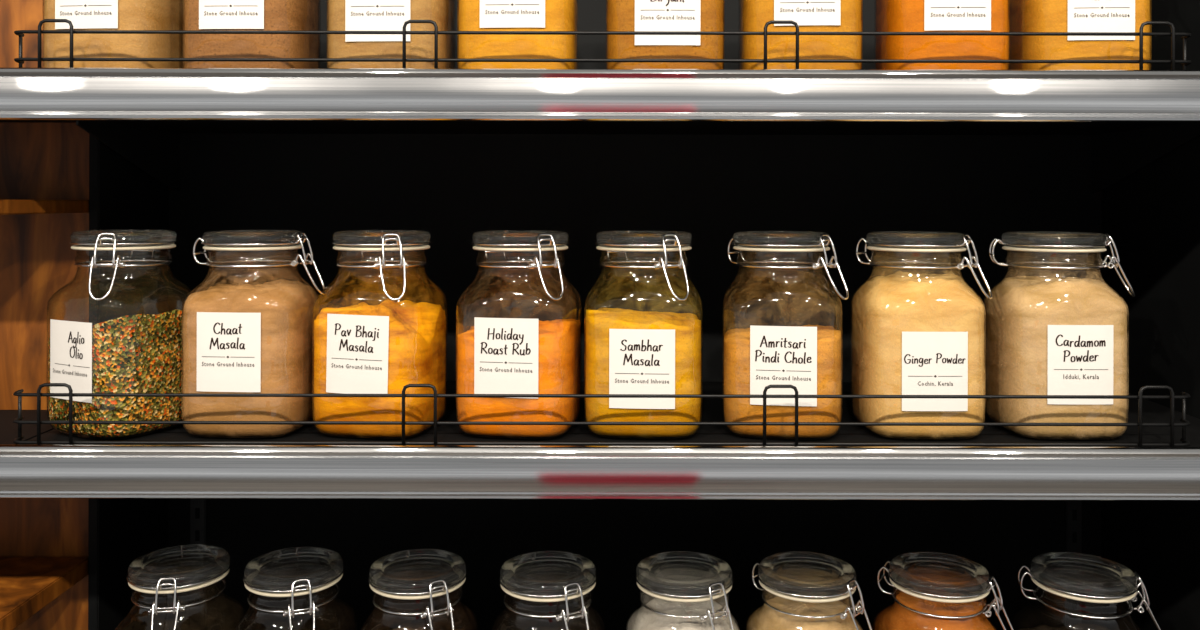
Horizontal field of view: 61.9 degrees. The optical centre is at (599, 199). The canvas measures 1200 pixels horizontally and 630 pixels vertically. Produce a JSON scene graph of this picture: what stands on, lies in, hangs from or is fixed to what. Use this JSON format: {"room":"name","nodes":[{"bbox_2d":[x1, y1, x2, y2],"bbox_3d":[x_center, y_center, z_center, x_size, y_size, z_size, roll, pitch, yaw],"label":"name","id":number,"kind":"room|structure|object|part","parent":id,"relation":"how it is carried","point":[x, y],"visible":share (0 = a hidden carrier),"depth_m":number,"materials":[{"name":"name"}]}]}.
{"room":"food shop","nodes":[
{"label":"food shop","id":0,"kind":"room"},
{"bbox_2d":[167,0,1101,629],"bbox_3d":[0.000,0.150,1.457,2.800,2.600,0.038,0,0,0],"label":"wall","id":1,"kind":"structure","parent":0,"point":[451,187],"depth_m":1.44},
{"bbox_2d":[190,499,205,627],"bbox_3d":[-0.576,0.449,1.433,0.022,0.330,0.006,0,0,0],"label":"upright","id":2,"kind":"object","parent":1,"relation":"attached to","point":[197,506],"visible":0.38,"depth_m":1.43,"materials":[{"name":"metal"}]},
{"bbox_2d":[0,19,1199,192],"bbox_3d":[0.010,-0.098,1.211,1.920,0.175,0.446,0,0,0],"label":"metal shelf","id":3,"kind":"object","parent":1,"relation":"attached to","point":[1133,118],"visible":1,"depth_m":0.99,"materials":[{"name":"metal"}]},
{"bbox_2d":[42,0,184,67],"bbox_3d":[-0.545,-0.229,1.130,0.134,0.224,0.145,0,0,5],"label":"spice jar","id":4,"kind":"object","parent":3,"relation":"on","point":[83,14],"visible":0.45,"depth_m":1.07,"materials":[{"name":"clear glass"}]},
{"bbox_3d":[-0.544,-0.219,1.136,0.132,0.204,0.132,0,0,5],"label":"glass","id":5,"kind":"part","parent":4,"relation":"part of","materials":[{"name":"clear glass"}]},
{"bbox_2d":[60,4,110,14],"bbox_3d":[-0.550,-0.204,1.070,0.058,0.012,0.001,0,0,5],"label":"print","id":6,"kind":"object","parent":4,"relation":"attached to","point":[85,5],"depth_m":1.07},
{"bbox_2d":[184,0,320,67],"bbox_3d":[-0.393,-0.229,1.136,0.132,0.224,0.133,0,0,2],"label":"spice jar","id":7,"kind":"object","parent":3,"relation":"on","point":[232,15],"visible":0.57,"depth_m":1.07,"materials":[{"name":"clear glass"}]},
{"bbox_2d":[204,5,257,14],"bbox_3d":[-0.395,-0.203,1.070,0.058,0.012,0.001,0,0,2],"label":"print","id":8,"kind":"object","parent":7,"relation":"attached to","point":[230,5],"depth_m":1.07},
{"bbox_2d":[328,0,455,68],"bbox_3d":[-0.235,-0.229,1.133,0.133,0.224,0.140,0,0,3],"label":"spice jar","id":9,"kind":"object","parent":3,"relation":"on","point":[343,15],"visible":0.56,"depth_m":1.07,"materials":[{"name":"clear glass"}]},
{"bbox_2d":[351,5,403,15],"bbox_3d":[-0.238,-0.203,1.070,0.058,0.012,0.001,0,0,3],"label":"print","id":10,"kind":"object","parent":9,"relation":"attached to","point":[377,5],"depth_m":1.07},
{"bbox_3d":[-0.234,-0.219,1.136,0.132,0.204,0.132,0,0,3],"label":"glass","id":11,"kind":"part","parent":9,"relation":"part of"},
{"bbox_2d":[457,0,577,68],"bbox_3d":[-0.092,-0.228,1.130,0.138,0.224,0.150,0,0,2],"label":"spice jar","id":12,"kind":"object","parent":3,"relation":"on","point":[474,15],"visible":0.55,"depth_m":1.07,"materials":[{"name":"clear glass"}]},
{"bbox_2d":[485,4,538,13],"bbox_3d":[-0.094,-0.205,1.070,0.058,0.012,0.001,0,0,2],"label":"print","id":13,"kind":"object","parent":12,"relation":"attached to","point":[488,4],"depth_m":1.07},
{"bbox_3d":[0.010,-0.105,0.997,1.920,0.052,0.018,0,0,0],"label":"rail","id":14,"kind":"part","parent":3,"relation":"part of","materials":[{"name":"metal"}]},
{"bbox_2d":[606,0,724,68],"bbox_3d":[0.072,-0.228,1.133,0.133,0.224,0.139,0,0,0],"label":"spice jar","id":15,"kind":"object","parent":3,"relation":"on","point":[621,15],"visible":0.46,"depth_m":1.07,"materials":[{"name":"clear glass"}]},
{"bbox_2d":[641,9,691,18],"bbox_3d":[0.072,-0.199,1.069,0.058,0.012,0.001,0,0,0],"label":"print","id":16,"kind":"object","parent":15,"relation":"attached to","point":[645,13],"depth_m":1.07},
{"bbox_2d":[738,0,862,68],"bbox_3d":[0.226,-0.228,1.136,0.134,0.224,0.134,0,0,3],"label":"spice jar","id":17,"kind":"object","parent":3,"relation":"on","point":[810,15],"visible":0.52,"depth_m":1.07,"materials":[{"name":"clear glass"}]},
{"bbox_2d":[780,1,833,11],"bbox_3d":[0.222,-0.207,1.070,0.058,0.012,0.001,0,0,3],"label":"print","id":18,"kind":"object","parent":17,"relation":"attached to","point":[807,2],"depth_m":1.07},
{"bbox_2d":[874,0,1009,69],"bbox_3d":[0.387,-0.227,1.135,0.136,0.224,0.134,0,0,2],"label":"spice jar","id":19,"kind":"object","parent":3,"relation":"on","point":[891,15],"visible":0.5,"depth_m":1.07,"materials":[{"name":"clear glass"}]},
{"bbox_2d":[931,6,985,16],"bbox_3d":[0.383,-0.202,1.070,0.058,0.012,0.001,0,0,2],"label":"print","id":20,"kind":"object","parent":19,"relation":"attached to","point":[958,6],"depth_m":1.07},
{"bbox_2d":[1008,0,1151,69],"bbox_3d":[0.546,-0.227,1.135,0.143,0.224,0.133,0,0,3],"label":"spice jar","id":21,"kind":"object","parent":3,"relation":"on","point":[1025,15],"visible":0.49,"depth_m":1.07,"materials":[{"name":"clear glass"}]},
{"bbox_2d":[1074,7,1129,16],"bbox_3d":[0.537,-0.201,1.070,0.058,0.012,0.001,0,0,3],"label":"print","id":22,"kind":"object","parent":21,"relation":"attached to","point":[1128,15],"depth_m":1.07},
{"bbox_3d":[0.540,-0.217,1.136,0.132,0.204,0.132,0,0,3],"label":"glass","id":23,"kind":"part","parent":21,"relation":"part of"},
{"bbox_2d":[0,381,1199,500],"bbox_3d":[0.009,0.278,1.211,1.920,0.175,0.446,0,0,0],"label":"metal shelf","id":24,"kind":"object","parent":1,"relation":"attached to","point":[1157,457],"visible":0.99,"depth_m":0.99,"materials":[{"name":"metal"}]},
{"bbox_2d":[46,229,193,439],"bbox_3d":[-0.541,0.147,1.134,0.133,0.224,0.138,0,0,28],"label":"spice jar","id":25,"kind":"object","parent":24,"relation":"on","point":[140,353],"visible":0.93,"depth_m":1.08,"materials":[{"name":"clear glass"}]},
{"bbox_2d":[53,363,88,376],"bbox_3d":[-0.570,0.182,1.077,0.062,0.012,0.001,0,0,28],"label":"print","id":26,"kind":"object","parent":25,"relation":"attached to","point":[55,363],"depth_m":1.08},
{"bbox_3d":[-0.540,0.044,1.136,0.109,0.018,0.109,0,0,28],"label":"glass lid","id":27,"kind":"part","parent":25,"relation":"part of","materials":[{"name":"clear glass"}]},
{"bbox_2d":[181,230,325,438],"bbox_3d":[-0.385,0.147,1.135,0.152,0.224,0.133,0,0,4],"label":"spice jar","id":28,"kind":"object","parent":24,"relation":"on","point":[245,338],"visible":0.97,"depth_m":1.08,"materials":[{"name":"clear glass"}]},
{"bbox_2d":[202,356,253,366],"bbox_3d":[-0.398,0.172,1.070,0.058,0.012,0.001,0,0,4],"label":"print","id":29,"kind":"object","parent":28,"relation":"attached to","point":[202,356],"depth_m":1.07},
{"bbox_3d":[-0.393,0.044,1.136,0.109,0.018,0.109,0,0,4],"label":"glass lid","id":30,"kind":"part","parent":28,"relation":"part of","materials":[{"name":"clear glass"}]},
{"bbox_2d":[312,230,446,438],"bbox_3d":[-0.248,0.147,1.133,0.133,0.224,0.140,0,0,11],"label":"spice jar","id":31,"kind":"object","parent":24,"relation":"on","point":[388,346],"visible":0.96,"depth_m":1.08,"materials":[{"name":"clear glass"}]},
{"bbox_2d":[331,358,381,369],"bbox_3d":[-0.261,0.175,1.071,0.058,0.012,0.001,0,0,11],"label":"print","id":32,"kind":"object","parent":31,"relation":"attached to","point":[356,359],"depth_m":1.07},
{"bbox_3d":[-0.248,0.044,1.136,0.109,0.018,0.109,0,0,11],"label":"glass lid","id":33,"kind":"part","parent":31,"relation":"part of","materials":[{"name":"clear glass"}]},
{"bbox_2d":[456,230,581,439],"bbox_3d":[-0.090,0.148,1.136,0.134,0.224,0.134,0,0,9],"label":"spice jar","id":34,"kind":"object","parent":24,"relation":"on","point":[495,355],"visible":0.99,"depth_m":1.07,"materials":[{"name":"clear glass"}]},
{"bbox_2d":[480,362,531,372],"bbox_3d":[-0.101,0.178,1.070,0.058,0.012,0.001,0,0,9],"label":"print","id":35,"kind":"object","parent":34,"relation":"attached to","point":[494,362],"depth_m":1.07},
{"bbox_3d":[-0.090,0.044,1.136,0.109,0.018,0.109,0,0,9],"label":"glass lid","id":36,"kind":"part","parent":34,"relation":"part of","materials":[{"name":"clear glass"}]},
{"bbox_3d":[0.009,0.271,0.997,1.920,0.052,0.018,0,0,0],"label":"rail","id":37,"kind":"part","parent":24,"relation":"part of","materials":[{"name":"metal"}]},
{"bbox_2d":[584,230,702,438],"bbox_3d":[0.049,0.148,1.132,0.133,0.224,0.141,0,0,4],"label":"spice jar","id":38,"kind":"object","parent":24,"relation":"on","point":[627,351],"visible":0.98,"depth_m":1.08,"materials":[{"name":"clear glass"}]},
{"bbox_2d":[615,373,668,382],"bbox_3d":[0.045,0.190,1.070,0.058,0.012,0.001,0,0,4],"label":"print","id":39,"kind":"object","parent":38,"relation":"attached to","point":[615,373],"depth_m":1.07},
{"bbox_3d":[0.050,0.045,1.136,0.109,0.018,0.109,0,0,4],"label":"glass lid","id":40,"kind":"part","parent":38,"relation":"part of","materials":[{"name":"clear glass"}]},
{"bbox_2d":[722,231,848,439],"bbox_3d":[0.208,0.148,1.135,0.137,0.224,0.134,0,0,8],"label":"spice jar","id":41,"kind":"object","parent":24,"relation":"on","point":[808,358],"visible":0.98,"depth_m":1.08,"materials":[{"name":"clear glass"}]},
{"bbox_3d":[0.206,0.045,1.136,0.109,0.018,0.109,0,0,8],"label":"glass lid","id":42,"kind":"part","parent":41,"relation":"part of","materials":[{"name":"clear glass"}]},
{"bbox_2d":[756,369,810,380],"bbox_3d":[0.196,0.187,1.070,0.058,0.012,0.001,0,0,8],"label":"print","id":43,"kind":"object","parent":41,"relation":"attached to","point":[783,370],"depth_m":1.07},
{"bbox_2d":[851,231,992,439],"bbox_3d":[0.360,0.149,1.136,0.136,0.224,0.134,0,0,0],"label":"spice jar","id":44,"kind":"object","parent":24,"relation":"on","point":[913,334],"visible":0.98,"depth_m":1.08,"materials":[{"name":"clear glass"}]},
{"bbox_3d":[0.359,0.045,1.136,0.109,0.018,0.109,0,0,0],"label":"glass lid","id":45,"kind":"part","parent":44,"relation":"part of","materials":[{"name":"clear glass"}]},
{"bbox_2d":[918,375,954,385],"bbox_3d":[0.359,0.193,1.069,0.058,0.012,0.001,0,0,0],"label":"print","id":46,"kind":"object","parent":44,"relation":"attached to","point":[923,380],"depth_m":1.07},
{"bbox_2d":[983,231,1134,439],"bbox_3d":[0.522,0.149,1.136,0.151,0.224,0.133,0,0,0],"label":"spice jar","id":47,"kind":"object","parent":24,"relation":"on","point":[1045,335],"visible":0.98,"depth_m":1.08,"materials":[{"name":"clear glass"}]},
{"bbox_3d":[0.515,0.046,1.136,0.109,0.018,0.109,0,0,0],"label":"glass lid","id":48,"kind":"part","parent":47,"relation":"part of","materials":[{"name":"clear glass"}]},
{"bbox_2d":[1054,368,1107,379],"bbox_3d":[0.515,0.186,1.069,0.058,0.012,0.001,0,0,0],"label":"print","id":49,"kind":"object","parent":47,"relation":"attached to","point":[1059,373],"depth_m":1.07},
{"bbox_2d":[1065,500,1081,625],"bbox_3d":[0.679,0.451,1.433,0.022,0.330,0.006,0,0,0],"label":"upright","id":50,"kind":"object","parent":1,"relation":"attached to","point":[1073,537],"visible":0.28,"depth_m":1.43,"materials":[{"name":"metal"}]},
{"bbox_3d":[0.009,0.658,1.211,1.920,0.175,0.446,0,0,0],"label":"metal shelf","id":51,"kind":"object","parent":1,"relation":"attached to","visible":0},
{"bbox_2d":[117,544,246,629],"bbox_3d":[-0.486,0.527,1.149,0.132,0.224,0.152,0,0,0],"label":"spice jar","id":52,"kind":"object","parent":51,"relation":"on","point":[180,568],"visible":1,"depth_m":1.13,"materials":[{"name":"clear glass"}]},
{"bbox_3d":[-0.486,0.424,1.156,0.109,0.018,0.109,0,0,0],"label":"glass lid","id":53,"kind":"part","parent":52,"relation":"part of","materials":[{"name":"clear glass"}]},
{"bbox_3d":[-0.486,0.537,1.156,0.132,0.204,0.132,0,0,0],"label":"glass","id":54,"kind":"part","parent":52,"relation":"part of","materials":[{"name":"clear glass"}]},
{"bbox_2d":[235,547,357,629],"bbox_3d":[-0.351,0.527,1.142,0.135,0.224,0.146,0,0,0],"label":"spice jar","id":55,"kind":"object","parent":51,"relation":"on","point":[294,571],"visible":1,"depth_m":1.12,"materials":[{"name":"clear glass"}]},
{"bbox_3d":[-0.351,0.424,1.148,0.109,0.018,0.109,0,0,0],"label":"glass lid","id":56,"kind":"part","parent":55,"relation":"part of","materials":[{"name":"clear glass"}]},
{"bbox_3d":[-0.351,0.537,1.148,0.132,0.204,0.132,0,0,0],"label":"glass","id":57,"kind":"part","parent":55,"relation":"part of","materials":[{"name":"clear glass"}]},
{"bbox_2d":[361,549,477,629],"bbox_3d":[-0.208,0.527,1.138,0.133,0.224,0.141,0,0,0],"label":"spice jar","id":58,"kind":"object","parent":51,"relation":"on","point":[413,574],"visible":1,"depth_m":1.12,"materials":[{"name":"clear glass"}]},
{"bbox_3d":[-0.208,0.424,1.142,0.109,0.018,0.109,0,0,0],"label":"glass lid","id":59,"kind":"part","parent":58,"relation":"part of","materials":[{"name":"clear glass"}]},
{"bbox_3d":[-0.208,0.537,1.142,0.132,0.204,0.132,0,0,0],"label":"glass","id":60,"kind":"part","parent":58,"relation":"part of","materials":[{"name":"clear glass"}]},
{"bbox_2d":[492,551,604,629],"bbox_3d":[-0.059,0.528,1.132,0.133,0.224,0.142,0,0,0],"label":"spice jar","id":61,"kind":"object","parent":51,"relation":"on","point":[538,576],"visible":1,"depth_m":1.11,"materials":[{"name":"clear glass"}]},
{"bbox_3d":[-0.059,0.425,1.136,0.109,0.018,0.109,0,0,0],"label":"glass lid","id":62,"kind":"part","parent":61,"relation":"part of","materials":[{"name":"clear glass"}]},
{"bbox_3d":[-0.059,0.538,1.136,0.132,0.204,0.132,0,0,0],"label":"glass","id":63,"kind":"part","parent":61,"relation":"part of","materials":[{"name":"clear glass"}]},
{"bbox_2d":[626,551,739,629],"bbox_3d":[0.095,0.528,1.132,0.133,0.224,0.141,0,0,0],"label":"spice jar","id":64,"kind":"object","parent":51,"relation":"on","point":[684,585],"visible":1,"depth_m":1.12,"materials":[{"name":"clear glass"}]},
{"bbox_3d":[0.095,0.538,1.136,0.132,0.204,0.132,0,0,0],"label":"glass","id":65,"kind":"part","parent":64,"relation":"part of","materials":[{"name":"clear glass"}]},
{"bbox_3d":[0.096,0.425,1.136,0.109,0.018,0.109,0,0,0],"label":"glass lid","id":66,"kind":"part","parent":64,"relation":"part of","materials":[{"name":"clear glass"}]},
{"bbox_2d":[745,551,871,629],"bbox_3d":[0.235,0.528,1.136,0.132,0.224,0.133,0,0,0],"label":"spice jar","id":67,"kind":"object","parent":51,"relation":"on","point":[808,587],"visible":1,"depth_m":1.11,"materials":[{"name":"clear glass"}]},
{"bbox_3d":[0.235,0.538,1.136,0.132,0.204,0.132,0,0,0],"label":"glass","id":68,"kind":"part","parent":67,"relation":"part of","materials":[{"name":"clear glass"}]},
{"bbox_3d":[0.235,0.425,1.136,0.109,0.018,0.109,0,0,0],"label":"glass lid","id":69,"kind":"part","parent":67,"relation":"part of","materials":[{"name":"clear glass"}]},
{"bbox_2d":[873,551,1013,629],"bbox_3d":[0.389,0.529,1.136,0.141,0.224,0.134,0,0,0],"label":"spice jar","id":70,"kind":"object","parent":51,"relation":"on","point":[941,591],"visible":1,"depth_m":1.11,"materials":[{"name":"clear glass"}]},
{"bbox_3d":[0.385,0.538,1.136,0.132,0.204,0.132,0,0,0],"label":"glass","id":71,"kind":"part","parent":70,"relation":"part of","materials":[{"name":"clear glass"}]},
{"bbox_3d":[0.385,0.425,1.136,0.109,0.018,0.109,0,0,0],"label":"glass lid","id":72,"kind":"part","parent":70,"relation":"part of","materials":[{"name":"clear glass"}]},
{"bbox_2d":[1013,552,1160,629],"bbox_3d":[0.555,0.529,1.136,0.150,0.224,0.134,0,0,0],"label":"spice jar","id":73,"kind":"object","parent":51,"relation":"on","point":[1083,577],"visible":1,"depth_m":1.12,"materials":[{"name":"clear glass"}]},
{"bbox_3d":[0.548,0.539,1.136,0.132,0.204,0.132,0,0,0],"label":"glass","id":74,"kind":"part","parent":73,"relation":"part of","materials":[{"name":"clear glass"}]},
{"bbox_3d":[0.548,0.426,1.136,0.109,0.018,0.109,0,0,0],"label":"glass lid","id":75,"kind":"part","parent":73,"relation":"part of","materials":[{"name":"clear glass"}]},
{"bbox_3d":[-0.003,1.475,-0.694,6.000,0.050,4.340,0,0,0],"label":"floor","id":76,"kind":"structure","parent":0,"visible":0},
{"bbox_2d":[0,0,88,629],"bbox_3d":[-0.928,0.298,1.153,0.588,2.300,0.235,0,0,0],"label":"wooden wall panel","id":77,"kind":"object","parent":76,"relation":"on","point":[44,167],"visible":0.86,"depth_m":1.25,"materials":[{"name":"brown wood"}]},
{"bbox_2d":[88,134,167,629],"bbox_3d":[-0.627,0.299,1.337,0.013,2.300,0.200,0,0,0],"label":"panel","id":78,"kind":"object","parent":76,"relation":"on","point":[122,195],"visible":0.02,"depth_m":1.30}
]}

